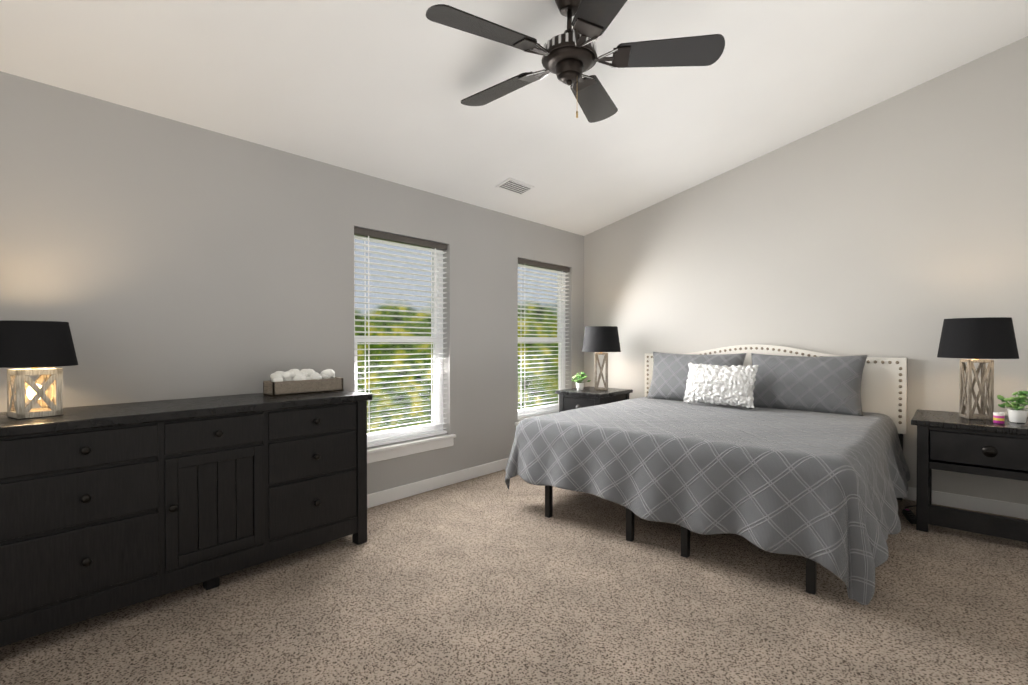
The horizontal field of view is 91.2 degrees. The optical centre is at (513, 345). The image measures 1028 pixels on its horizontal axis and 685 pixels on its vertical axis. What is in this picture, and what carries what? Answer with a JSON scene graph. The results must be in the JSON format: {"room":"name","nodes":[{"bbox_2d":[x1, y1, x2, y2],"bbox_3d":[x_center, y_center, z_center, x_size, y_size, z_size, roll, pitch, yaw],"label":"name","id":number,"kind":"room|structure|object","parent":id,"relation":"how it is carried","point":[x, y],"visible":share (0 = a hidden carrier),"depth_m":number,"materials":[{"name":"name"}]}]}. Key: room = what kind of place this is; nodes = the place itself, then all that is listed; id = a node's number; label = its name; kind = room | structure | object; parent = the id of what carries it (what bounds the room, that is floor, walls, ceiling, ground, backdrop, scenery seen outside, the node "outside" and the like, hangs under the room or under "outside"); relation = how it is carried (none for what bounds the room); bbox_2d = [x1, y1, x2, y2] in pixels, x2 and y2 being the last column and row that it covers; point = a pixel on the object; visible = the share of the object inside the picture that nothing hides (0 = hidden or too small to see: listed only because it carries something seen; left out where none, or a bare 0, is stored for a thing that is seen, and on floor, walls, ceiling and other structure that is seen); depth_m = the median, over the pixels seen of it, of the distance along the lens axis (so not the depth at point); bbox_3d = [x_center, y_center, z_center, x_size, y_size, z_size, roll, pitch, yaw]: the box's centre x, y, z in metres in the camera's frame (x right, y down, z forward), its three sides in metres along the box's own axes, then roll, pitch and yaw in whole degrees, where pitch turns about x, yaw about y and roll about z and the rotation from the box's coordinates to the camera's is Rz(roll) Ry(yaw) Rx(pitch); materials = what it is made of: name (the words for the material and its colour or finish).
{"room":"bedroom","nodes":[
{"label":"bedroom","id":0,"kind":"room"},
{"bbox_2d":[0,71,583,494],"bbox_3d":[-1.219,-0.053,3.659,0.150,2.500,6.300,0,1,41],"label":"wall","id":1,"kind":"structure","parent":0,"point":[149,256],"depth_m":2.96,"materials":[{"name":"paint"}]},
{"bbox_2d":[354,235,455,463],"bbox_3d":[-0.893,-0.001,4.006,0.185,1.730,1.000,0,1,41],"label":"window","id":2,"kind":"structure","parent":1,"relation":"in","point":[397,450],"depth_m":4.11,"materials":[{"name":"white plastic"}]},
{"bbox_2d":[354,227,446,447],"bbox_3d":[-0.887,-0.053,4.000,0.056,1.619,0.898,0,1,41],"label":"window blind","id":3,"kind":"object","parent":2,"relation":"attached to","point":[364,233],"visible":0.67,"depth_m":3.96,"materials":[{"name":"grey plastic"}]},
{"bbox_2d":[367,458,508,507],"bbox_3d":[-1.157,1.148,3.616,0.014,0.100,6.000,0,1,41],"label":"baseboard","id":4,"kind":"structure","parent":1,"relation":"attached to","point":[396,493],"depth_m":4.16,"materials":[{"name":"white"}]},
{"bbox_2d":[515,264,564,426],"bbox_3d":[0.299,-0.013,5.367,0.185,1.730,1.020,0,1,41],"label":"window","id":5,"kind":"structure","parent":1,"relation":"in","point":[545,408],"depth_m":5.57,"materials":[{"name":"white plastic"}]},
{"bbox_2d":[518,258,569,419],"bbox_3d":[0.305,-0.066,5.362,0.056,1.619,0.918,0,1,41],"label":"window blind","id":6,"kind":"object","parent":5,"relation":"attached to","point":[562,269],"visible":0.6,"depth_m":5.34,"materials":[{"name":"grey plastic"}]},
{"bbox_2d":[0,469,1027,684],"bbox_3d":[0.568,1.262,2.107,4.900,0.100,6.300,0,1,41],"label":"floor","id":7,"kind":"structure","parent":0,"point":[489,579],"depth_m":2.27,"materials":[{"name":"carpet"}]},
{"bbox_2d":[0,390,372,646],"bbox_3d":[-1.630,0.752,2.618,0.573,0.910,1.710,0,1,41],"label":"dresser","id":8,"kind":"object","parent":7,"relation":"on","point":[105,508],"visible":1,"depth_m":2.29,"materials":[{"name":"black wood"}]},
{"bbox_2d":[0,320,77,418],"bbox_3d":[-2.043,0.098,2.150,0.280,0.402,0.280,0,1,33],"label":"light","id":9,"kind":"object","parent":8,"relation":"on","point":[34,345],"visible":0.98,"depth_m":2.09,"materials":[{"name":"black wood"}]},
{"bbox_2d":[263,369,343,396],"bbox_3d":[-1.275,0.215,3.073,0.134,0.152,0.440,0,1,41],"label":"decorative tray","id":10,"kind":"object","parent":8,"relation":"on","point":[290,382],"visible":1,"depth_m":3.00,"materials":[{"name":"brown wood"}]},
{"bbox_2d":[555,386,632,411],"bbox_3d":[0.837,0.823,5.257,0.550,0.720,0.640,0,1,41],"label":"nightstand","id":11,"kind":"object","parent":7,"relation":"on","point":[575,398],"visible":0.38,"depth_m":5.09,"materials":[{"name":"black wood"}]},
{"bbox_2d":[571,372,590,389],"bbox_3d":[0.689,0.369,5.247,0.187,0.184,0.180,0,1,41],"label":"plant","id":12,"kind":"object","parent":11,"relation":"on","point":[579,384],"visible":1,"depth_m":5.23,"materials":[{"name":"green plant"}]},
{"bbox_2d":[582,326,620,390],"bbox_3d":[0.906,0.133,5.230,0.400,0.657,0.400,0,1,6],"label":"lamp","id":13,"kind":"object","parent":11,"relation":"on","point":[600,339],"visible":1,"depth_m":5.09,"materials":[{"name":"black fabric"}]},
{"bbox_2d":[505,344,909,604],"bbox_3d":[1.462,0.596,3.784,2.330,1.200,2.260,0,1,41],"label":"bed","id":14,"kind":"object","parent":7,"relation":"on","point":[782,450],"visible":1,"depth_m":3.11,"materials":[{"name":"grey fabric"}]},
{"bbox_2d":[647,352,746,405],"bbox_3d":[1.696,0.302,4.753,0.900,0.500,0.200,0,-17,41],"label":"pillow","id":15,"kind":"object","parent":14,"relation":"on","point":[670,370],"depth_m":4.78,"materials":[{"name":"grey fabric"}]},
{"bbox_2d":[751,353,866,415],"bbox_3d":[2.380,0.308,4.153,0.860,0.500,0.200,0,-17,43],"label":"pillow","id":16,"kind":"object","parent":14,"relation":"on","point":[826,384],"depth_m":4.05,"materials":[{"name":"grey fabric"}]},
{"bbox_2d":[902,505,915,523],"bbox_3d":[2.862,1.174,3.578,0.188,0.042,0.532,0,1,26],"label":"power strip","id":17,"kind":"object","parent":7,"relation":"on","point":[909,515],"visible":0.92,"depth_m":3.46,"materials":[{"name":"black plastic"}]},
{"bbox_2d":[911,409,1027,542],"bbox_3d":[3.077,0.841,3.276,0.750,0.720,0.670,0,1,41],"label":"nightstand","id":18,"kind":"object","parent":7,"relation":"on","point":[951,441],"visible":1,"depth_m":3.12,"materials":[{"name":"black wood"}]},
{"bbox_2d":[937,317,1018,419],"bbox_3d":[3.052,0.150,3.325,0.400,0.657,0.400,0,1,21],"label":"lamp","id":19,"kind":"object","parent":18,"relation":"on","point":[972,341],"visible":0.98,"depth_m":3.25,"materials":[{"name":"black fabric"}]},
{"bbox_2d":[993,412,1004,423],"bbox_3d":[3.002,0.445,3.119,0.054,0.071,0.055,0,1,41],"label":"candle","id":20,"kind":"object","parent":18,"relation":"on","point":[998,417],"visible":0.98,"depth_m":3.10,"materials":[{"name":"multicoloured wax"}]},
{"bbox_2d":[997,391,1027,422],"bbox_3d":[3.153,0.380,3.142,0.203,0.200,0.195,0,1,41],"label":"plant","id":21,"kind":"object","parent":18,"relation":"on","point":[1017,414],"visible":1,"depth_m":3.13,"materials":[{"name":"green plant"}]},
{"bbox_2d":[0,0,1027,235],"bbox_3d":[0.568,-1.872,2.078,4.900,1.341,6.300,0,1,41],"label":"ceiling","id":22,"kind":"structure","parent":0,"point":[381,89],"depth_m":3.04,"materials":[{"name":"paint"}]},
{"bbox_2d":[495,178,533,195],"bbox_3d":[0.012,-1.350,4.298,0.170,0.020,0.320,-18,-11,40],"label":"ceiling vent","id":23,"kind":"object","parent":22,"relation":"in","point":[514,186],"visible":1,"depth_m":4.28,"materials":[{"name":"white metal"}]},
{"bbox_2d":[426,0,724,122],"bbox_3d":[0.229,-1.389,2.475,1.333,0.595,1.384,0,1,41],"label":"fan","id":24,"kind":"object","parent":22,"relation":"hanging from","point":[569,57],"visible":1,"depth_m":2.37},
{"bbox_2d":[584,36,1027,504],"bbox_3d":[2.594,-0.637,4.403,4.900,3.654,0.150,0,1,41],"label":"wall","id":25,"kind":"structure","parent":0,"point":[896,226],"depth_m":4.08,"materials":[{"name":"paint"}]},
{"bbox_2d":[903,487,1027,518],"bbox_3d":[2.551,1.141,4.348,4.570,0.100,0.014,0,1,41],"label":"baseboard","id":26,"kind":"structure","parent":25,"relation":"attached to","point":[1005,508],"depth_m":3.64,"materials":[{"name":"white"}]}
]}

